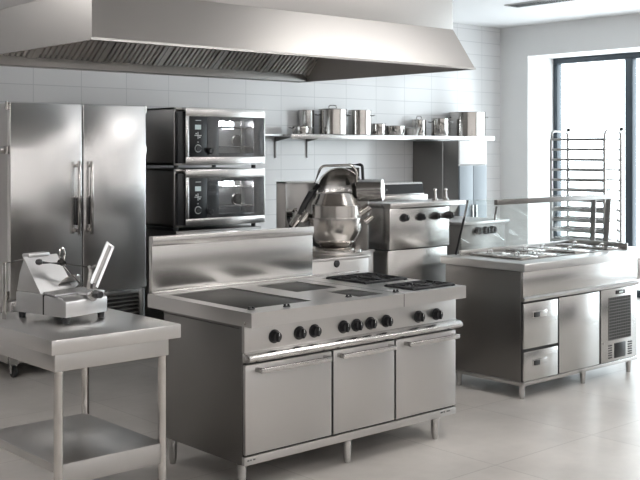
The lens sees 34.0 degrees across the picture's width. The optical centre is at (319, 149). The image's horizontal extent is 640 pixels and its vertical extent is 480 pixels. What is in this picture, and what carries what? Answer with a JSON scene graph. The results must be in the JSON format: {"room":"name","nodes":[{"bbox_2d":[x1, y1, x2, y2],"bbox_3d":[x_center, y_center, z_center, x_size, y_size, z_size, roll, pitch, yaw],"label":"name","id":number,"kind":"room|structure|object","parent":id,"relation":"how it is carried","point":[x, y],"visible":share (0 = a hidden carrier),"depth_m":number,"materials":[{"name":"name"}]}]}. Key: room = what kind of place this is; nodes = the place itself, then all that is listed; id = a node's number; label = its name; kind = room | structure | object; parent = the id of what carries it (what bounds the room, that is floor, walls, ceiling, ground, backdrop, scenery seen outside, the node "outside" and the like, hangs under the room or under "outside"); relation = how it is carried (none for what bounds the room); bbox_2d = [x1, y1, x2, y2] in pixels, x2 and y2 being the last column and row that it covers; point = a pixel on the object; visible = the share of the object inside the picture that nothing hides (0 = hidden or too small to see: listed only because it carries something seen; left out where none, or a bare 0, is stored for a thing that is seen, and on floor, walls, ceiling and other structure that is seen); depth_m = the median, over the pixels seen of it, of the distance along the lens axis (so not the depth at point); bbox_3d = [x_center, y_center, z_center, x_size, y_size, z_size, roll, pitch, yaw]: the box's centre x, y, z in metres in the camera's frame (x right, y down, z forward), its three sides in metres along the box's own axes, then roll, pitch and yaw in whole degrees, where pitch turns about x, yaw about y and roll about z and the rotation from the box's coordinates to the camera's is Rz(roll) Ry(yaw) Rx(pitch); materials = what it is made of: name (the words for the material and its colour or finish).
{"room":"commercial kitchen","nodes":[
{"label":"commercial kitchen","id":0,"kind":"room"},
{"bbox_2d":[0,23,499,228],"bbox_3d":[-2.723,0.100,8.681,13.050,3.200,0.200,0,0,-42],"label":"wall","id":1,"kind":"structure","parent":0,"point":[397,100],"depth_m":10.95,"materials":[{"name":"white tile"}]},
{"bbox_2d":[265,134,281,135],"bbox_3d":[-0.700,-0.041,10.194,0.685,0.232,0.219,0,0,-42],"label":"wall shelf","id":2,"kind":"object","parent":1,"relation":"attached to","point":[265,134],"visible":0.13,"depth_m":10.27,"materials":[{"name":"silver metal"}]},
{"bbox_2d":[270,134,494,157],"bbox_3d":[0.775,-0.038,11.420,3.120,0.237,0.344,0,0,-42],"label":"wall shelf","id":3,"kind":"object","parent":1,"relation":"attached to","point":[309,137],"visible":0.88,"depth_m":10.95,"materials":[{"name":"grey metal"}]},
{"bbox_2d":[288,126,312,133],"bbox_3d":[-0.191,-0.198,10.506,0.252,0.080,0.180,0,0,0],"label":"saute pan","id":4,"kind":"object","parent":3,"relation":"on","point":[295,129],"visible":0.94,"depth_m":10.44,"materials":[{"name":"silver metal"}]},
{"bbox_2d":[299,110,313,133],"bbox_3d":[-0.138,-0.283,10.717,0.170,0.250,0.170,0,0,0],"label":"cooking pot","id":5,"kind":"object","parent":3,"relation":"on","point":[306,117],"visible":0.62,"depth_m":10.65,"materials":[{"name":"grey metal"}]},
{"bbox_2d":[315,105,350,134],"bbox_3d":[0.130,-0.311,10.784,0.333,0.307,0.301,0,0,40],"label":"stock pot","id":6,"kind":"object","parent":3,"relation":"on","point":[333,121],"visible":0.97,"depth_m":10.66,"materials":[{"name":"silver metal"}]},
{"bbox_2d":[348,110,374,134],"bbox_3d":[0.419,-0.289,11.068,0.326,0.262,0.254,0,0,0],"label":"stock pot","id":7,"kind":"object","parent":3,"relation":"on","point":[359,121],"visible":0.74,"depth_m":10.96,"materials":[{"name":"silver metal"}]},
{"bbox_2d":[371,123,384,134],"bbox_3d":[0.625,-0.221,11.251,0.166,0.125,0.166,0,0,-42],"label":"pan","id":8,"kind":"object","parent":3,"relation":"on","point":[376,128],"visible":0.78,"depth_m":11.18,"materials":[{"name":"silver metal"}]},
{"bbox_2d":[385,126,409,134],"bbox_3d":[0.807,-0.210,11.399,0.330,0.105,0.263,0,0,0],"label":"saute pan","id":9,"kind":"object","parent":3,"relation":"on","point":[389,130],"visible":0.69,"depth_m":11.29,"materials":[{"name":"silver metal"}]},
{"bbox_2d":[405,127,420,135],"bbox_3d":[0.990,-0.203,11.601,0.280,0.090,0.280,0,0,-42],"label":"mixing bowl","id":10,"kind":"object","parent":3,"relation":"on","point":[412,131],"visible":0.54,"depth_m":11.50,"materials":[{"name":"silver metal"}]},
{"bbox_2d":[412,116,425,135],"bbox_3d":[1.115,-0.272,11.806,0.170,0.227,0.170,0,0,-42],"label":"pan","id":11,"kind":"object","parent":3,"relation":"on","point":[416,122],"visible":0.79,"depth_m":11.74,"materials":[{"name":"silver metal"}]},
{"bbox_2d":[428,118,452,135],"bbox_3d":[1.360,-0.258,11.876,0.282,0.200,0.210,0,0,0],"label":"cooking pot","id":12,"kind":"object","parent":3,"relation":"on","point":[439,126],"visible":0.94,"depth_m":11.79,"materials":[{"name":"silver metal"}]},
{"bbox_2d":[445,112,488,135],"bbox_3d":[1.712,-0.298,12.188,0.433,0.280,0.433,0,0,-45],"label":"stock pot","id":13,"kind":"object","parent":3,"relation":"on","point":[464,123],"visible":0.93,"depth_m":12.01,"materials":[{"name":"silver metal"}]},
{"bbox_2d":[0,297,639,479],"bbox_3d":[1.492,1.750,4.533,13.850,0.100,12.000,0,0,-42],"label":"floor","id":14,"kind":"structure","parent":0,"point":[563,428],"depth_m":6.29,"materials":[{"name":"tile"}]},
{"bbox_2d":[0,101,146,376],"bbox_3d":[-2.105,0.670,8.417,1.228,2.059,0.855,0,0,-42],"label":"refrigerator","id":15,"kind":"object","parent":14,"relation":"on","point":[73,176],"visible":0.69,"depth_m":8.11,"materials":[{"name":"silver metal"}]},
{"bbox_2d":[0,308,180,479],"bbox_3d":[-1.192,1.260,5.046,0.665,0.880,0.870,0,0,-42],"label":"work table","id":16,"kind":"object","parent":14,"relation":"on","point":[83,446],"visible":0.98,"depth_m":4.84,"materials":[{"name":"silver metal"}]},
{"bbox_2d":[2,241,113,323],"bbox_3d":[-1.230,0.641,5.168,0.413,0.357,0.499,0,0,35],"label":"meat slicer","id":17,"kind":"object","parent":16,"relation":"on","point":[44,287],"visible":1,"depth_m":5.09,"materials":[{"name":"silver metal"}]},
{"bbox_2d":[44,287,90,296],"bbox_3d":[-1.219,0.688,5.092,0.094,0.013,0.258,0,0,35],"label":"tray","id":18,"kind":"object","parent":17,"relation":"attached to","point":[48,291],"depth_m":5.06,"materials":[{"name":"silver metal"}]},
{"bbox_2d":[142,224,260,319],"bbox_3d":[-1.080,1.190,9.296,0.904,1.020,0.760,0,0,-42],"label":"stand","id":19,"kind":"object","parent":14,"relation":"on","point":[150,230],"visible":0.09,"depth_m":9.08,"materials":[{"name":"silver metal"}]},
{"bbox_2d":[146,167,264,230],"bbox_3d":[-1.072,0.421,9.286,0.924,0.518,0.786,0,0,-42],"label":"oven","id":20,"kind":"object","parent":19,"relation":"on","point":[193,196],"visible":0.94,"depth_m":8.96,"materials":[{"name":"silver metal"}]},
{"bbox_2d":[146,107,264,168],"bbox_3d":[-1.072,-0.099,9.286,0.924,0.518,0.786,0,0,-42],"label":"oven","id":21,"kind":"object","parent":20,"relation":"on","point":[175,136],"visible":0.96,"depth_m":8.96,"materials":[{"name":"silver metal"}]},
{"bbox_2d":[148,226,465,479],"bbox_3d":[-0.055,1.091,6.003,1.603,1.219,0.956,0,0,-42],"label":"range","id":22,"kind":"object","parent":14,"relation":"on","point":[272,358],"visible":1,"depth_m":5.66,"materials":[{"name":"silver metal"}]},
{"bbox_2d":[149,226,311,293],"bbox_3d":[-0.501,0.641,6.225,1.185,0.318,0.033,0,0,-42],"label":"backsplash","id":23,"kind":"structure","parent":22,"relation":"on","point":[180,266],"depth_m":6.16,"materials":[{"name":"silver metal"}]},
{"bbox_2d":[148,272,465,327],"bbox_3d":[-0.048,0.836,6.000,1.597,0.072,0.940,0,0,-42],"label":"countertop","id":24,"kind":"structure","parent":22,"relation":"on","point":[321,303],"depth_m":5.68,"materials":[{"name":"silver metal"}]},
{"bbox_2d":[312,245,374,274],"bbox_3d":[-0.204,1.200,7.418,0.838,1.000,1.351,0,0,-42],"label":"base cabinet","id":25,"kind":"object","parent":14,"relation":"on","point":[363,261],"visible":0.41,"depth_m":6.88,"materials":[{"name":"silver metal"}]},
{"bbox_2d":[276,181,318,244],"bbox_3d":[-0.134,0.463,7.541,0.350,0.475,0.141,0,0,-42],"label":"tank","id":26,"kind":"object","parent":25,"relation":"on","point":[290,195],"visible":0.4,"depth_m":7.51,"materials":[{"name":"grey metal"}]},
{"bbox_2d":[289,163,384,253],"bbox_3d":[0.118,0.396,7.223,0.670,0.607,0.392,0,0,0],"label":"stand mixer","id":27,"kind":"object","parent":25,"relation":"on","point":[339,216],"visible":0.96,"depth_m":7.15,"materials":[{"name":"silver metal"}]},
{"bbox_2d":[308,192,362,246],"bbox_3d":[0.105,0.479,7.219,0.384,0.371,0.384,0,0,-42],"label":"bowl","id":28,"kind":"object","parent":27,"relation":"on","point":[336,218],"depth_m":7.09,"materials":[{"name":"grey metal"}]},
{"bbox_2d":[369,188,465,281],"bbox_3d":[0.698,0.994,7.753,0.811,1.413,0.372,0,0,-42],"label":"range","id":29,"kind":"object","parent":14,"relation":"on","point":[409,238],"visible":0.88,"depth_m":7.55,"materials":[{"name":"grey metal"}]},
{"bbox_2d":[432,188,437,199],"bbox_3d":[0.864,0.333,7.876,0.044,0.091,0.044,0,0,-42],"label":"tap","id":30,"kind":"object","parent":29,"relation":"on","point":[435,195],"depth_m":7.87,"materials":[{"name":"silver metal"}]},
{"bbox_2d":[443,188,447,199],"bbox_3d":[0.953,0.333,7.954,0.044,0.091,0.044,0,0,-42],"label":"tap","id":31,"kind":"object","parent":29,"relation":"on","point":[445,189],"depth_m":7.94,"materials":[{"name":"silver metal"}]},
{"bbox_2d":[413,141,486,217],"bbox_3d":[1.460,0.800,11.767,0.485,1.800,0.715,0,0,-42],"label":"tall cabinet","id":32,"kind":"object","parent":14,"relation":"on","point":[460,167],"visible":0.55,"depth_m":11.56,"materials":[{"name":"silver metal"}]},
{"bbox_2d":[446,216,508,254],"bbox_3d":[1.245,1.165,9.588,0.650,1.070,0.750,0,0,-42],"label":"stove","id":33,"kind":"object","parent":14,"relation":"on","point":[477,232],"visible":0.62,"depth_m":9.29,"materials":[{"name":"silver metal"}]},
{"bbox_2d":[440,194,639,398],"bbox_3d":[1.762,1.026,7.917,1.695,1.348,0.765,0,0,-42],"label":"serving counter","id":34,"kind":"object","parent":14,"relation":"on","point":[532,321],"depth_m":7.45,"materials":[{"name":"silver metal"}]},
{"bbox_2d":[468,249,509,257],"bbox_3d":[1.239,0.770,7.656,0.207,0.092,0.242,0,0,-42],"label":"pan","id":35,"kind":"object","parent":34,"relation":"on","point":[487,253],"visible":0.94,"depth_m":7.61,"materials":[{"name":"grey metal"}]},
{"bbox_2d":[468,254,495,257],"bbox_3d":[1.239,0.790,7.656,0.207,0.052,0.242,0,0,-42],"label":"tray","id":36,"kind":"object","parent":35,"relation":"on","point":[482,255],"depth_m":7.56,"materials":[{"name":"grey metal"}]},
{"bbox_2d":[495,251,521,253],"bbox_3d":[1.397,0.790,7.796,0.207,0.052,0.242,0,0,-42],"label":"pan","id":37,"kind":"object","parent":34,"relation":"on","point":[510,252],"visible":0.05,"depth_m":7.89,"materials":[{"name":"silver metal"}]},
{"bbox_2d":[495,252,539,259],"bbox_3d":[1.404,0.770,7.471,0.207,0.092,0.240,0,0,-42],"label":"pan","id":38,"kind":"object","parent":34,"relation":"on","point":[513,256],"visible":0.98,"depth_m":7.42,"materials":[{"name":"metal"}]},
{"bbox_2d":[495,257,539,259],"bbox_3d":[1.404,0.790,7.471,0.207,0.052,0.240,0,0,-42],"label":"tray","id":39,"kind":"object","parent":38,"relation":"on","point":[513,258],"depth_m":7.38,"materials":[{"name":"grey metal"}]},
{"bbox_2d":[505,246,544,251],"bbox_3d":[1.556,0.770,7.937,0.207,0.092,0.242,0,0,-42],"label":"pan","id":40,"kind":"object","parent":34,"relation":"on","point":[521,249],"visible":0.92,"depth_m":7.89,"materials":[{"name":"silver metal"}]},
{"bbox_2d":[516,250,556,258],"bbox_3d":[1.562,0.770,7.611,0.207,0.092,0.240,0,0,-42],"label":"pan","id":41,"kind":"object","parent":34,"relation":"on","point":[539,254],"visible":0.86,"depth_m":7.57,"materials":[{"name":"silver metal"}]},
{"bbox_2d":[440,246,639,271],"bbox_3d":[1.762,0.797,7.917,1.695,0.055,0.765,0,0,-42],"label":"countertop","id":42,"kind":"structure","parent":34,"relation":"on","point":[530,265],"depth_m":7.44,"materials":[{"name":"silver metal"}]},
{"bbox_2d":[524,244,559,250],"bbox_3d":[1.714,0.770,8.078,0.207,0.092,0.242,0,0,-42],"label":"pan","id":43,"kind":"object","parent":34,"relation":"on","point":[546,248],"visible":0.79,"depth_m":8.04,"materials":[{"name":"silver metal"}]},
{"bbox_2d":[543,251,573,256],"bbox_3d":[1.720,0.790,7.752,0.207,0.052,0.240,0,0,-42],"label":"pan","id":44,"kind":"object","parent":34,"relation":"on","point":[556,253],"visible":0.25,"depth_m":7.78,"materials":[{"name":"silver metal"}]},
{"bbox_2d":[548,246,576,248],"bbox_3d":[1.872,0.790,8.218,0.207,0.052,0.242,0,0,-42],"label":"pan","id":45,"kind":"object","parent":34,"relation":"on","point":[548,246],"visible":0.02,"depth_m":8.28,"materials":[{"name":"silver metal"}]},
{"bbox_2d":[549,246,589,254],"bbox_3d":[1.879,0.770,7.892,0.207,0.092,0.240,0,0,-42],"label":"pan","id":46,"kind":"object","parent":34,"relation":"on","point":[563,250],"visible":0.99,"depth_m":7.84,"materials":[{"name":"grey metal"}]},
{"bbox_2d":[555,241,592,247],"bbox_3d":[2.031,0.770,8.358,0.207,0.092,0.242,0,0,-42],"label":"pan","id":47,"kind":"object","parent":34,"relation":"on","point":[578,245],"visible":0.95,"depth_m":8.31,"materials":[{"name":"silver metal"}]},
{"bbox_2d":[573,248,606,252],"bbox_3d":[2.037,0.790,8.033,0.207,0.052,0.240,0,0,-42],"label":"pan","id":48,"kind":"object","parent":34,"relation":"on","point":[591,250],"visible":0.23,"depth_m":8.05,"materials":[{"name":"silver metal"}]},
{"bbox_2d":[582,243,621,250],"bbox_3d":[2.195,0.770,8.173,0.207,0.092,0.240,0,0,-42],"label":"pan","id":49,"kind":"object","parent":34,"relation":"on","point":[603,247],"visible":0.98,"depth_m":8.12,"materials":[{"name":"silver metal"}]},
{"bbox_2d":[609,294,630,340],"bbox_3d":[2.255,1.258,7.877,0.294,0.319,0.004,0,0,-42],"label":"vent grille","id":50,"kind":"object","parent":34,"relation":"attached to","point":[619,304],"depth_m":7.88,"materials":[{"name":"silver metal"}]},
{"bbox_2d":[550,127,622,242],"bbox_3d":[2.524,0.742,9.947,0.320,1.914,0.650,0,0,-42],"label":"rack","id":51,"kind":"object","parent":14,"relation":"on","point":[567,139],"visible":0.52,"depth_m":9.85,"materials":[{"name":"silver metal"}]},
{"bbox_2d":[553,226,618,231],"bbox_3d":[2.520,0.749,9.944,0.246,0.022,0.562,0,0,-42],"label":"baking tray","id":52,"kind":"object","parent":51,"relation":"in","point":[556,227],"visible":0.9,"depth_m":9.97,"materials":[{"name":"grey metal"}]},
{"bbox_2d":[553,235,618,241],"bbox_3d":[2.520,0.845,9.944,0.246,0.022,0.562,0,0,-42],"label":"baking tray","id":53,"kind":"object","parent":51,"relation":"in","point":[568,237],"visible":0.67,"depth_m":10.00,"materials":[{"name":"grey metal"}]},
{"bbox_2d":[553,216,618,221],"bbox_3d":[2.520,0.652,9.944,0.246,0.022,0.562,0,0,-42],"label":"baking tray","id":54,"kind":"object","parent":51,"relation":"in","point":[557,217],"visible":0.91,"depth_m":9.97,"materials":[{"name":"grey metal"}]},
{"bbox_2d":[553,206,618,210],"bbox_3d":[2.520,0.556,9.944,0.246,0.022,0.562,0,0,-42],"label":"baking tray","id":55,"kind":"object","parent":51,"relation":"in","point":[558,207],"visible":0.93,"depth_m":9.96,"materials":[{"name":"grey metal"}]},
{"bbox_3d":[0.458,1.060,8.335,0.770,1.280,0.760,0,0,-42],"label":"cabinet","id":56,"kind":"object","parent":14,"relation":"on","visible":0},
{"bbox_2d":[383,182,427,200],"bbox_3d":[0.499,0.338,8.304,0.570,0.165,0.440,0,0,-42],"label":"grill","id":57,"kind":"object","parent":56,"relation":"on","point":[398,190],"visible":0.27,"depth_m":8.20,"materials":[{"name":"grey metal"}]},
{"bbox_2d":[453,0,639,27],"bbox_3d":[1.492,-1.550,4.533,13.850,0.100,12.000,0,0,-42],"label":"ceiling","id":58,"kind":"structure","parent":0,"point":[486,13],"depth_m":11.35,"materials":[{"name":"paint"}]},
{"bbox_2d":[0,0,475,82],"bbox_3d":[-0.595,-1.000,6.267,2.682,1.000,1.696,0,0,-42],"label":"exhaust hood","id":59,"kind":"object","parent":58,"relation":"hanging from","point":[297,41],"visible":1,"depth_m":5.91,"materials":[{"name":"silver metal"}]},
{"bbox_2d":[504,0,573,7],"bbox_3d":[2.456,-1.493,10.355,0.220,0.012,1.430,0,0,-42],"label":"ceiling vent","id":60,"kind":"object","parent":58,"relation":"in","point":[538,2],"visible":1,"depth_m":10.63,"materials":[{"name":"grey metal"}]},
{"bbox_2d":[500,13,639,245],"bbox_3d":[6.298,0.100,8.798,0.600,3.200,12.000,0,0,-42],"label":"wall","id":61,"kind":"structure","parent":0,"point":[527,53],"depth_m":12.71,"materials":[{"name":"white paint"}]},
{"bbox_2d":[553,52,639,297],"bbox_3d":[4.670,0.285,11.016,0.090,2.830,5.280,0,0,-42],"label":"window","id":62,"kind":"structure","parent":61,"relation":"in","point":[630,59],"depth_m":12.19,"materials":[{"name":"grey"}]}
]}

